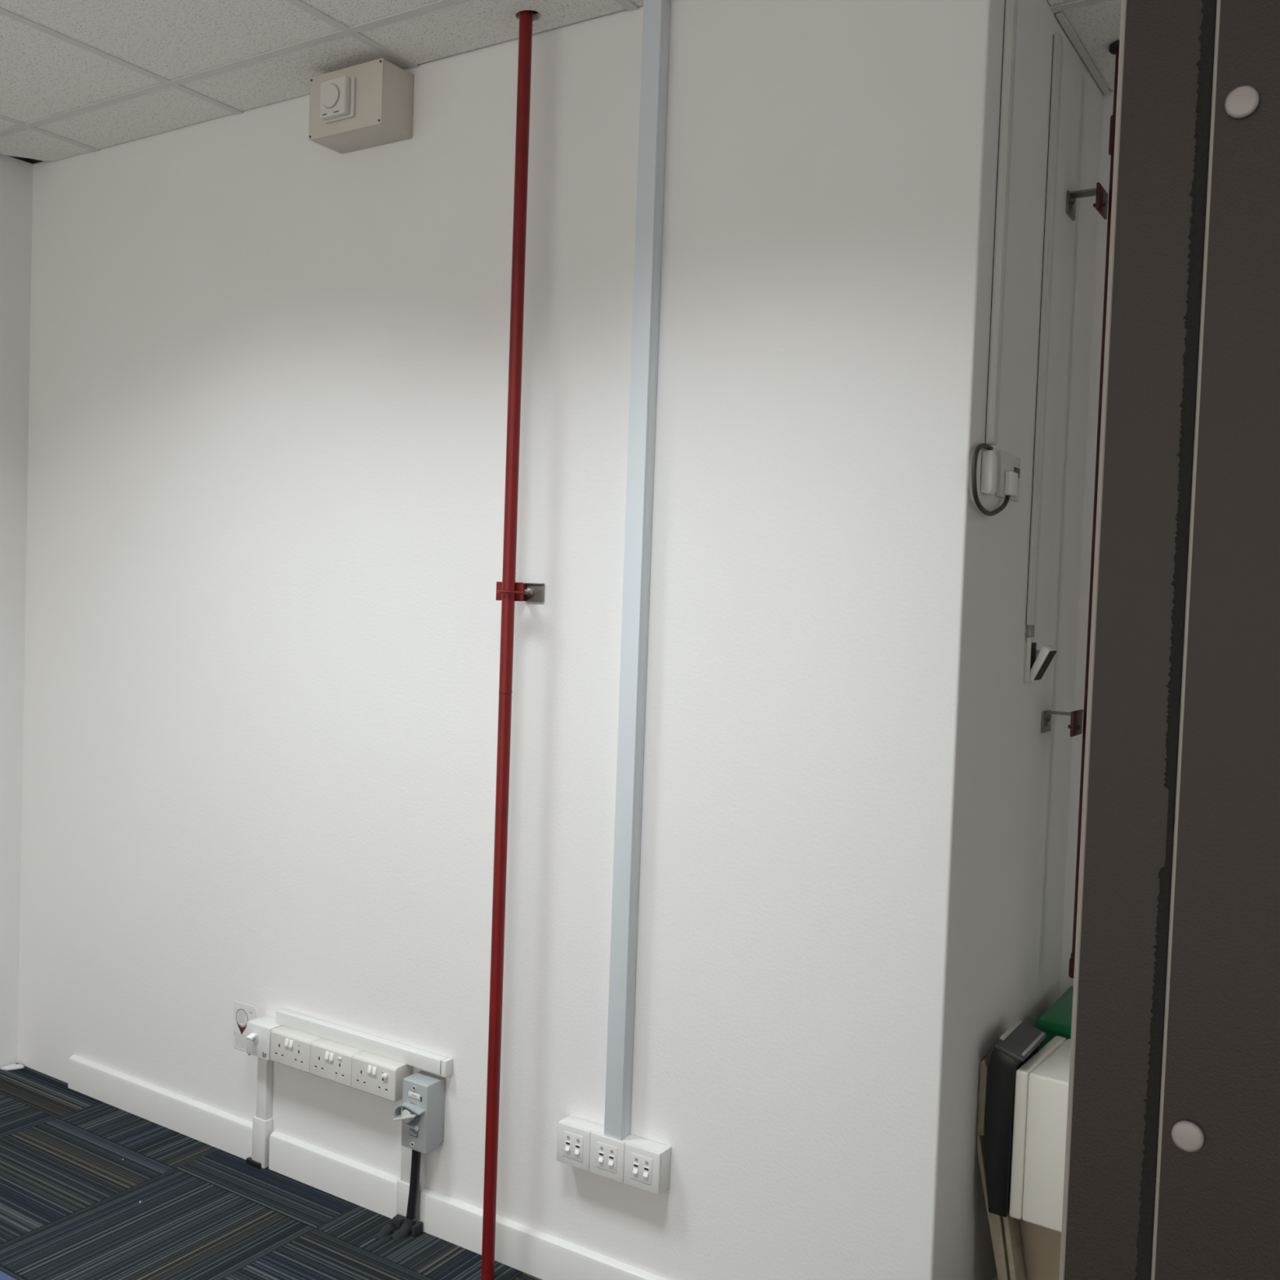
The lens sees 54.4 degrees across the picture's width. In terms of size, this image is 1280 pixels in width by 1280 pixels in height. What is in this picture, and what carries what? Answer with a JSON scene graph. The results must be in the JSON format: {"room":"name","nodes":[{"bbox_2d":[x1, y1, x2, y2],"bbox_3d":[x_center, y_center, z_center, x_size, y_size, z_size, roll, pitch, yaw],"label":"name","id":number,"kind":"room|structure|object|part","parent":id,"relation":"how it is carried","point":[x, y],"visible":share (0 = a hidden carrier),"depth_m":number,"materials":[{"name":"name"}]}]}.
{"room":"office","nodes":[
{"label":"office","id":0,"kind":"room"},
{"bbox_2d":[0,154,33,1068],"bbox_3d":[-3.270,-0.161,1.550,0.100,2.950,5.400,3,2,32],"label":"wall","id":1,"kind":"structure","parent":0,"point":[15,175],"depth_m":3.68,"materials":[{"name":"paint"}]},
{"bbox_2d":[6,155,32,164],"bbox_3d":[-2.028,-1.528,3.288,0.001,0.257,0.898,3,2,32],"label":"trim","id":2,"kind":"structure","parent":1,"relation":"attached to","point":[28,160],"depth_m":3.65,"materials":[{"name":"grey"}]},
{"bbox_2d":[0,1062,542,1279],"bbox_3d":[-0.810,1.491,0.524,5.511,0.100,6.262,3,2,32],"label":"floor","id":3,"kind":"structure","parent":0,"point":[71,1208],"depth_m":2.91,"materials":[{"name":"carpet"}]},
{"bbox_2d":[0,1271,16,1279],"bbox_3d":[-1.206,1.155,1.777,0.448,0.450,0.422,3,2,32],"label":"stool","id":4,"kind":"object","parent":3,"relation":"on","point":[3,1276],"visible":1,"depth_m":1.83,"materials":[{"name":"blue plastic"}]},
{"bbox_2d":[0,1063,23,1070],"bbox_3d":[-1.884,1.281,3.734,0.062,0.008,0.032,1,2,-28],"label":"tape","id":5,"kind":"object","parent":3,"relation":"on","point":[14,1066],"visible":1,"depth_m":3.73,"materials":[{"name":"white plastic"}]},
{"bbox_2d":[246,1156,261,1168],"bbox_3d":[-0.982,1.331,3.168,0.054,0.012,0.011,4,3,37],"label":"rubber offcut","id":6,"kind":"object","parent":3,"relation":"on","point":[249,1161],"visible":1,"depth_m":3.16,"materials":[{"name":"black rubber"}]},
{"bbox_2d":[373,1213,422,1239],"bbox_3d":[-0.557,1.362,2.854,0.081,0.043,0.086,3,2,32],"label":"flap","id":7,"kind":"object","parent":3,"relation":"on","point":[398,1220],"visible":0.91,"depth_m":2.86,"materials":[{"name":"grey plastic"}]},
{"bbox_2d":[480,9,533,1279],"bbox_3d":[-0.281,-0.020,2.634,0.028,2.800,0.040,1,2,-17],"label":"pipe","id":8,"kind":"object","parent":3,"relation":"on","point":[526,17],"visible":1,"depth_m":2.62,"materials":[{"name":"red metal"}]},
{"bbox_2d":[977,1134,1010,1279],"bbox_3d":[0.716,1.197,2.430,0.120,0.454,0.058,3,2,32],"label":"board","id":9,"kind":"object","parent":3,"relation":"on","point":[996,1223],"visible":0.43,"depth_m":2.41,"materials":[{"name":"beige wood"}]},
{"bbox_2d":[977,1051,992,1135],"bbox_3d":[0.684,0.891,2.451,0.014,0.150,0.068,3,2,32],"label":"board","id":10,"kind":"object","parent":9,"relation":"on","point":[985,1063],"visible":0.58,"depth_m":2.42,"materials":[{"name":"beige wood"}]},
{"bbox_2d":[1003,1213,1026,1279],"bbox_3d":[0.745,1.268,2.413,0.081,0.314,0.058,3,2,32],"label":"board","id":11,"kind":"object","parent":3,"relation":"on","point":[1015,1261],"visible":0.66,"depth_m":2.41,"materials":[{"name":"beige wood"}]},
{"bbox_2d":[1017,1218,1061,1279],"bbox_3d":[0.958,1.274,2.439,0.435,0.318,0.175,3,2,32],"label":"carton","id":12,"kind":"object","parent":3,"relation":"on","point":[1040,1246],"visible":0.04,"depth_m":2.44,"materials":[{"name":"brown cardboard"}]},
{"bbox_2d":[983,1019,1046,1217],"bbox_3d":[0.739,0.938,2.458,0.070,0.334,0.172,3,2,32],"label":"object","id":13,"kind":"object","parent":12,"relation":"on","point":[1020,1042],"visible":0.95,"depth_m":2.39,"materials":[{"name":"black plastic"}]},
{"bbox_2d":[1008,1035,1071,1232],"bbox_3d":[0.951,0.973,2.364,0.410,0.286,0.250,4,3,35],"label":"box","id":14,"kind":"object","parent":12,"relation":"on","point":[1042,1082],"visible":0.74,"depth_m":2.35,"materials":[{"name":"white cardboard"}]},
{"bbox_2d":[1037,986,1073,1049],"bbox_3d":[1.092,1.119,2.636,0.446,0.622,0.285,3,2,32],"label":"crate","id":15,"kind":"object","parent":3,"relation":"on","point":[1056,1020],"visible":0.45,"depth_m":2.62,"materials":[{"name":"plastic"}]},
{"bbox_2d":[1058,0,1279,1279],"bbox_3d":[0.548,0.153,0.380,0.798,2.679,0.056,3,3,34],"label":"door frame","id":16,"kind":"structure","parent":3,"relation":"on","point":[1172,1162],"depth_m":0.55,"materials":[{"name":"grey"}]},
{"bbox_3d":[0.235,0.134,0.593,0.038,2.679,0.050,3,2,32],"label":"edge frame","id":17,"kind":"part","parent":16,"relation":"part of","materials":[{"name":"metal"}]},
{"bbox_3d":[0.566,0.154,0.369,0.756,2.679,0.034,3,2,32],"label":"panel","id":18,"kind":"part","parent":16,"relation":"part of","materials":[{"name":"metal"}]},
{"bbox_2d":[17,0,999,1279],"bbox_3d":[-0.659,-0.122,3.010,2.949,2.950,0.060,3,2,32],"label":"wall","id":19,"kind":"structure","parent":0,"point":[268,362],"depth_m":2.68,"materials":[{"name":"paint"}]},
{"bbox_2d":[67,1054,253,1159],"bbox_3d":[-1.317,1.271,3.399,0.792,0.092,0.018,3,2,32],"label":"baseboard","id":20,"kind":"structure","parent":19,"relation":"attached to","point":[230,1133],"depth_m":3.38,"materials":[{"name":"paint"}]},
{"bbox_2d":[232,1000,256,1051],"bbox_3d":[-1.025,1.003,3.220,0.087,0.122,0.002,3,2,32],"label":"wall label","id":21,"kind":"object","parent":19,"relation":"attached to","point":[243,1013],"visible":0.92,"depth_m":3.23,"materials":[{"name":"white"}]},
{"bbox_2d":[234,1032,246,1048],"bbox_3d":[-1.031,1.040,3.225,0.064,0.033,0.001,3,2,32],"label":"print","id":22,"kind":"object","parent":21,"relation":"attached to","point":[240,1038],"depth_m":3.23,"materials":[{"name":"grey paper"}]},
{"bbox_2d":[238,1011,252,1023],"bbox_3d":[-1.021,0.974,3.217,0.054,0.036,0.001,3,2,32],"label":"print","id":23,"kind":"object","parent":21,"relation":"on","point":[243,1016],"depth_m":3.22,"materials":[{"name":"grey paper"}]},
{"bbox_2d":[251,1057,273,1168],"bbox_3d":[-0.960,1.188,3.167,0.048,0.300,0.026,3,2,32],"label":"vertical conduit","id":24,"kind":"object","parent":19,"relation":"attached to","point":[262,1124],"visible":0.8,"depth_m":3.16,"materials":[{"name":"white plastic"}]},
{"bbox_2d":[246,1015,281,1060],"bbox_3d":[-0.944,1.003,3.120,0.084,0.086,0.084,3,2,32],"label":"switch","id":25,"kind":"object","parent":19,"relation":"attached to","point":[259,1030],"visible":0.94,"depth_m":3.10,"materials":[{"name":"white plastic"}]},
{"bbox_3d":[-0.967,0.988,3.097,0.018,0.013,0.021,3,2,32],"label":"lever","id":26,"kind":"part","parent":25,"relation":"part of","materials":[{"name":"white plastic"}]},
{"bbox_3d":[-0.962,0.993,3.106,0.019,0.019,0.008,3,2,32],"label":"lever","id":27,"kind":"part","parent":25,"relation":"part of","materials":[{"name":"white plastic"}]},
{"bbox_2d":[32,10,537,164],"bbox_3d":[-0.590,-1.463,2.910,2.839,0.257,0.001,3,2,32],"label":"trim","id":28,"kind":"structure","parent":19,"relation":"attached to","point":[34,161],"depth_m":3.66,"materials":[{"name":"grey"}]},
{"bbox_2d":[270,1025,321,1073],"bbox_3d":[-0.842,1.007,3.067,0.138,0.079,0.065,3,2,32],"label":"power socket","id":29,"kind":"object","parent":19,"relation":"attached to","point":[291,1047],"visible":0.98,"depth_m":3.04,"materials":[{"name":"white plastic"}]},
{"bbox_2d":[284,1038,288,1046],"bbox_3d":[-0.865,0.986,3.047,0.011,0.018,0.006,3,2,32],"label":"rocker switch","id":30,"kind":"object","parent":29,"relation":"attached to","point":[286,1040],"depth_m":3.05,"materials":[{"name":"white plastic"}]},
{"bbox_2d":[288,1040,293,1048],"bbox_3d":[-0.853,0.987,3.039,0.011,0.018,0.006,3,2,32],"label":"rocker switch","id":31,"kind":"object","parent":29,"relation":"attached to","point":[290,1042],"depth_m":3.04,"materials":[{"name":"white plastic"}]},
{"bbox_2d":[268,1130,400,1218],"bbox_3d":[-0.748,1.304,3.039,0.440,0.092,0.018,3,2,32],"label":"baseboard","id":32,"kind":"structure","parent":19,"relation":"attached to","point":[370,1188],"depth_m":3.03,"materials":[{"name":"paint"}]},
{"bbox_2d":[309,1038,362,1087],"bbox_3d":[-0.725,1.014,2.993,0.138,0.079,0.065,3,2,32],"label":"power socket","id":33,"kind":"object","parent":19,"relation":"attached to","point":[331,1060],"visible":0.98,"depth_m":2.97,"materials":[{"name":"white plastic"}]},
{"bbox_2d":[324,1051,329,1059],"bbox_3d":[-0.748,0.993,2.972,0.011,0.018,0.006,3,2,32],"label":"rocker switch","id":34,"kind":"object","parent":33,"relation":"attached to","point":[326,1053],"depth_m":2.97,"materials":[{"name":"white plastic"}]},
{"bbox_2d":[328,1053,333,1061],"bbox_3d":[-0.735,0.994,2.964,0.011,0.018,0.006,3,2,32],"label":"rocker switch","id":35,"kind":"object","parent":33,"relation":"attached to","point":[331,1055],"depth_m":2.96,"materials":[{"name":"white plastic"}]},
{"bbox_2d":[308,57,413,153],"bbox_3d":[-0.648,-1.236,2.888,0.232,0.145,0.105,3,2,32],"label":"junction box","id":36,"kind":"object","parent":19,"relation":"attached to","point":[384,92],"visible":0.96,"depth_m":2.84,"materials":[{"name":"grey plastic"}]},
{"bbox_2d":[320,75,355,123],"bbox_3d":[-0.692,-1.235,2.838,0.090,0.089,0.030,3,2,32],"label":"thermostat","id":37,"kind":"object","parent":36,"relation":"attached to","point":[337,100],"visible":1,"depth_m":2.82,"materials":[{"name":"white plastic"}]},
{"bbox_2d":[275,1008,453,1077],"bbox_3d":[-0.671,0.960,2.982,0.562,0.037,0.024,3,2,32],"label":"trunking","id":38,"kind":"object","parent":19,"relation":"attached to","point":[412,1056],"depth_m":2.96,"materials":[{"name":"white plastic"}]},
{"bbox_2d":[351,1050,413,1102],"bbox_3d":[-0.607,1.021,2.917,0.139,0.079,0.066,3,2,32],"label":"power socket","id":39,"kind":"object","parent":19,"relation":"attached to","point":[376,1075],"visible":0.98,"depth_m":2.89,"materials":[{"name":"white plastic"}]},
{"bbox_2d":[367,1064,372,1073],"bbox_3d":[-0.630,1.000,2.898,0.011,0.018,0.006,3,2,32],"label":"rocker switch","id":40,"kind":"object","parent":39,"relation":"attached to","point":[369,1066],"depth_m":2.90,"materials":[{"name":"white plastic"}]},
{"bbox_2d":[371,1066,377,1075],"bbox_3d":[-0.617,1.001,2.890,0.011,0.018,0.006,3,2,32],"label":"rocker switch","id":41,"kind":"object","parent":39,"relation":"attached to","point":[374,1068],"depth_m":2.89,"materials":[{"name":"white plastic"}]},
{"bbox_2d":[395,1145,419,1223],"bbox_3d":[-0.539,1.213,2.901,0.049,0.300,0.026,3,2,32],"label":"vertical conduit","id":42,"kind":"object","parent":19,"relation":"attached to","point":[402,1184],"visible":0.3,"depth_m":2.90,"materials":[{"name":"white plastic"}]},
{"bbox_2d":[392,1070,445,1154],"bbox_3d":[-0.506,1.081,2.841,0.082,0.157,0.088,3,2,32],"label":"switch","id":43,"kind":"object","parent":19,"relation":"attached to","point":[423,1113],"visible":1,"depth_m":2.83,"materials":[{"name":"grey plastic"}]},
{"bbox_2d":[390,1149,421,1239],"bbox_3d":[-0.537,1.269,2.851,0.064,0.232,0.034,0,3,-43],"label":"power cable","id":44,"kind":"object","parent":43,"relation":"hanging from","point":[405,1229],"visible":0.92,"depth_m":2.85,"materials":[{"name":"black rubber"}]},
{"bbox_3d":[-0.525,1.078,2.820,0.029,0.029,0.017,3,2,32],"label":"knob","id":45,"kind":"part","parent":43,"relation":"part of","materials":[{"name":"grey plastic"}]},
{"bbox_2d":[393,1102,424,1117],"bbox_3d":[-0.523,1.071,2.820,0.076,0.036,0.021,3,2,32],"label":"hood","id":46,"kind":"object","parent":43,"relation":"attached to","point":[410,1109],"depth_m":2.81,"materials":[{"name":"grey plastic"}]},
{"bbox_3d":[-0.520,1.077,2.828,0.053,0.053,0.004,3,2,32],"label":"dial plate","id":47,"kind":"part","parent":43,"relation":"part of","materials":[{"name":"grey plastic"}]},
{"bbox_3d":[-0.514,1.120,2.825,0.025,0.016,0.002,3,2,32],"label":"plate","id":48,"kind":"part","parent":43,"relation":"part of","materials":[{"name":"grey"}]},
{"bbox_3d":[-0.512,1.034,2.823,0.035,0.011,0.002,3,2,32],"label":"name plate","id":49,"kind":"part","parent":43,"relation":"part of","materials":[{"name":"white plastic"}]},
{"bbox_2d":[495,582,544,602],"bbox_3d":[-0.269,-0.103,2.661,0.078,0.041,0.110,3,2,32],"label":"bracket","id":50,"kind":"object","parent":19,"relation":"attached to","point":[526,592],"visible":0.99,"depth_m":2.69,"materials":[{"name":"metal"}]},
{"bbox_3d":[-0.278,-0.103,2.653,0.070,0.040,0.006,3,2,32],"label":"plate","id":51,"kind":"part","parent":50,"relation":"part of","materials":[{"name":"red paint"}]},
{"bbox_3d":[-0.265,-0.104,2.684,0.005,0.039,0.065,3,2,32],"label":"arm","id":52,"kind":"part","parent":50,"relation":"part of","materials":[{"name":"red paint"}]},
{"bbox_2d":[419,1187,668,1279],"bbox_3d":[0.004,1.349,2.563,1.203,0.092,0.018,3,2,32],"label":"baseboard","id":53,"kind":"structure","parent":19,"relation":"attached to","point":[532,1251],"depth_m":2.72,"materials":[{"name":"paint"}]},
{"bbox_2d":[564,1146,569,1151],"bbox_3d":[-0.153,1.067,2.611,0.010,0.008,0.004,3,2,32],"label":"shutter","id":54,"kind":"object","parent":19,"relation":"attached to","point":[566,1148],"depth_m":2.61,"materials":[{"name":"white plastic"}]},
{"bbox_2d":[574,1149,579,1154],"bbox_3d":[-0.132,1.069,2.598,0.010,0.008,0.004,3,2,32],"label":"shutter","id":55,"kind":"object","parent":19,"relation":"attached to","point":[576,1151],"depth_m":2.60,"materials":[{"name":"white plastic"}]},
{"bbox_2d":[598,1156,603,1162],"bbox_3d":[-0.081,1.072,2.566,0.010,0.008,0.004,3,2,32],"label":"shutter","id":56,"kind":"object","parent":19,"relation":"attached to","point":[600,1158],"depth_m":2.57,"materials":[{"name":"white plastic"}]},
{"bbox_2d":[608,1160,613,1165],"bbox_3d":[-0.060,1.073,2.553,0.010,0.008,0.004,3,2,32],"label":"shutter","id":57,"kind":"object","parent":19,"relation":"attached to","point":[610,1162],"depth_m":2.55,"materials":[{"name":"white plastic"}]},
{"bbox_2d":[556,1115,671,1195],"bbox_3d":[-0.059,1.067,2.579,0.254,0.083,0.051,3,2,32],"label":"outlet box","id":58,"kind":"object","parent":19,"relation":"attached to","point":[634,1161],"visible":1,"depth_m":2.56,"materials":[{"name":"white plastic"}]},
{"bbox_2d":[632,1168,637,1173],"bbox_3d":[-0.010,1.076,2.521,0.010,0.008,0.004,3,2,32],"label":"shutter","id":59,"kind":"object","parent":19,"relation":"attached to","point":[634,1170],"depth_m":2.52,"materials":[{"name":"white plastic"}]},
{"bbox_2d":[604,0,671,1140],"bbox_3d":[-0.005,-0.129,2.535,0.043,2.313,0.040,3,2,32],"label":"trunking","id":60,"kind":"object","parent":19,"relation":"attached to","point":[656,13],"visible":1,"depth_m":2.52,"materials":[{"name":"white plastic"}]},
{"bbox_2d":[643,1171,648,1177],"bbox_3d":[0.011,1.077,2.507,0.010,0.008,0.004,3,2,32],"label":"shutter","id":61,"kind":"object","parent":19,"relation":"attached to","point":[645,1173],"depth_m":2.51,"materials":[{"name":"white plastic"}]},
{"bbox_2d":[0,0,1121,160],"bbox_3d":[-0.713,-1.244,0.424,5.311,0.018,6.062,3,2,32],"label":"ceiling","id":62,"kind":"structure","parent":0,"point":[77,77],"depth_m":2.79,"materials":[{"name":"tile"}]},
{"bbox_2d":[1068,40,1119,978],"bbox_3d":[0.987,-0.321,2.662,0.056,2.110,0.056,1,2,-30],"label":"pipe","id":63,"kind":"object","parent":62,"relation":"attached to","point":[1113,48],"visible":0.31,"depth_m":2.66,"materials":[{"name":"red metal"}]},
{"bbox_2d":[942,0,1103,1279],"bbox_3d":[0.795,-0.056,2.628,0.080,2.950,0.852,3,2,32],"label":"wall","id":64,"kind":"structure","parent":0,"point":[1017,775],"depth_m":2.50,"materials":[{"name":"paint"}]},
{"bbox_2d":[980,449,998,495],"bbox_3d":[0.634,-0.303,2.257,0.020,0.078,0.038,3,2,32],"label":"box","id":65,"kind":"object","parent":64,"relation":"attached to","point":[989,458],"visible":1,"depth_m":2.24,"materials":[{"name":"white plastic"}]},
{"bbox_2d":[971,443,1017,515],"bbox_3d":[0.647,-0.289,2.275,0.016,0.128,0.249,3,3,34],"label":"plug","id":66,"kind":"object","parent":65,"relation":"attached to","point":[1011,477],"visible":1,"depth_m":2.26,"materials":[{"name":"white plastic"}]},
{"bbox_2d":[992,1273,998,1279],"bbox_3d":[0.752,1.374,2.600,0.018,0.092,0.841,3,2,32],"label":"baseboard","id":67,"kind":"structure","parent":64,"relation":"attached to","point":[996,1277],"depth_m":2.59,"materials":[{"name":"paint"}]},
{"bbox_2d":[984,0,1017,445],"bbox_3d":[0.655,-0.804,2.248,0.016,0.897,0.028,3,2,32],"label":"mini trunking","id":68,"kind":"object","parent":64,"relation":"attached to","point":[1011,10],"visible":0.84,"depth_m":2.24,"materials":[{"name":"white plastic"}]},
{"bbox_2d":[995,450,1020,501],"bbox_3d":[0.705,-0.312,2.377,0.010,0.084,0.127,3,2,32],"label":"wall outlet","id":69,"kind":"object","parent":64,"relation":"attached to","point":[1006,462],"visible":0.77,"depth_m":2.34,"materials":[{"name":"white plastic"}]},
{"bbox_2d":[1024,625,1057,682],"bbox_3d":[0.831,0.027,2.572,0.048,0.120,0.086,3,2,32],"label":"outlet","id":70,"kind":"object","parent":64,"relation":"attached to","point":[1037,661],"visible":0.98,"depth_m":2.55,"materials":[{"name":"white plastic"}]},
{"bbox_2d":[1025,33,1063,625],"bbox_3d":[0.823,-0.624,2.532,0.014,1.188,0.029,3,2,32],"label":"mini trunking","id":71,"kind":"object","parent":64,"relation":"attached to","point":[1058,41],"visible":1,"depth_m":2.52,"materials":[{"name":"white plastic"}]},
{"bbox_2d":[1041,709,1083,737],"bbox_3d":[0.920,0.178,2.702,0.074,0.054,0.085,3,2,32],"label":"bracket","id":72,"kind":"object","parent":64,"relation":"attached to","point":[1075,726],"visible":1,"depth_m":2.69,"materials":[{"name":"metal"}]},
{"bbox_3d":[0.913,0.159,2.697,0.066,0.004,0.040,3,2,32],"label":"arm","id":73,"kind":"part","parent":72,"relation":"part of","materials":[{"name":"metal"}]},
{"bbox_2d":[1055,13,1111,95],"bbox_3d":[0.960,-1.257,2.683,0.013,0.004,0.450,3,2,32],"label":"trim","id":74,"kind":"structure","parent":64,"relation":"attached to","point":[1060,17],"depth_m":2.66,"materials":[{"name":"white paint"}]},
{"bbox_2d":[1066,182,1108,220],"bbox_3d":[0.959,-0.935,2.662,0.074,0.054,0.085,3,2,32],"label":"bracket","id":75,"kind":"object","parent":64,"relation":"attached to","point":[1100,205],"visible":1,"depth_m":2.65,"materials":[{"name":"metal"}]},
{"bbox_3d":[0.953,-0.954,2.657,0.066,0.004,0.040,3,2,32],"label":"arm","id":76,"kind":"part","parent":75,"relation":"part of","materials":[{"name":"metal"}]},
{"bbox_2d":[1059,91,1113,996],"bbox_3d":[2.104,0.002,2.304,2.642,2.950,0.100,3,2,32],"label":"wall","id":77,"kind":"structure","parent":0,"point":[1066,981],"depth_m":2.91,"materials":[{"name":"paint"}]}
]}

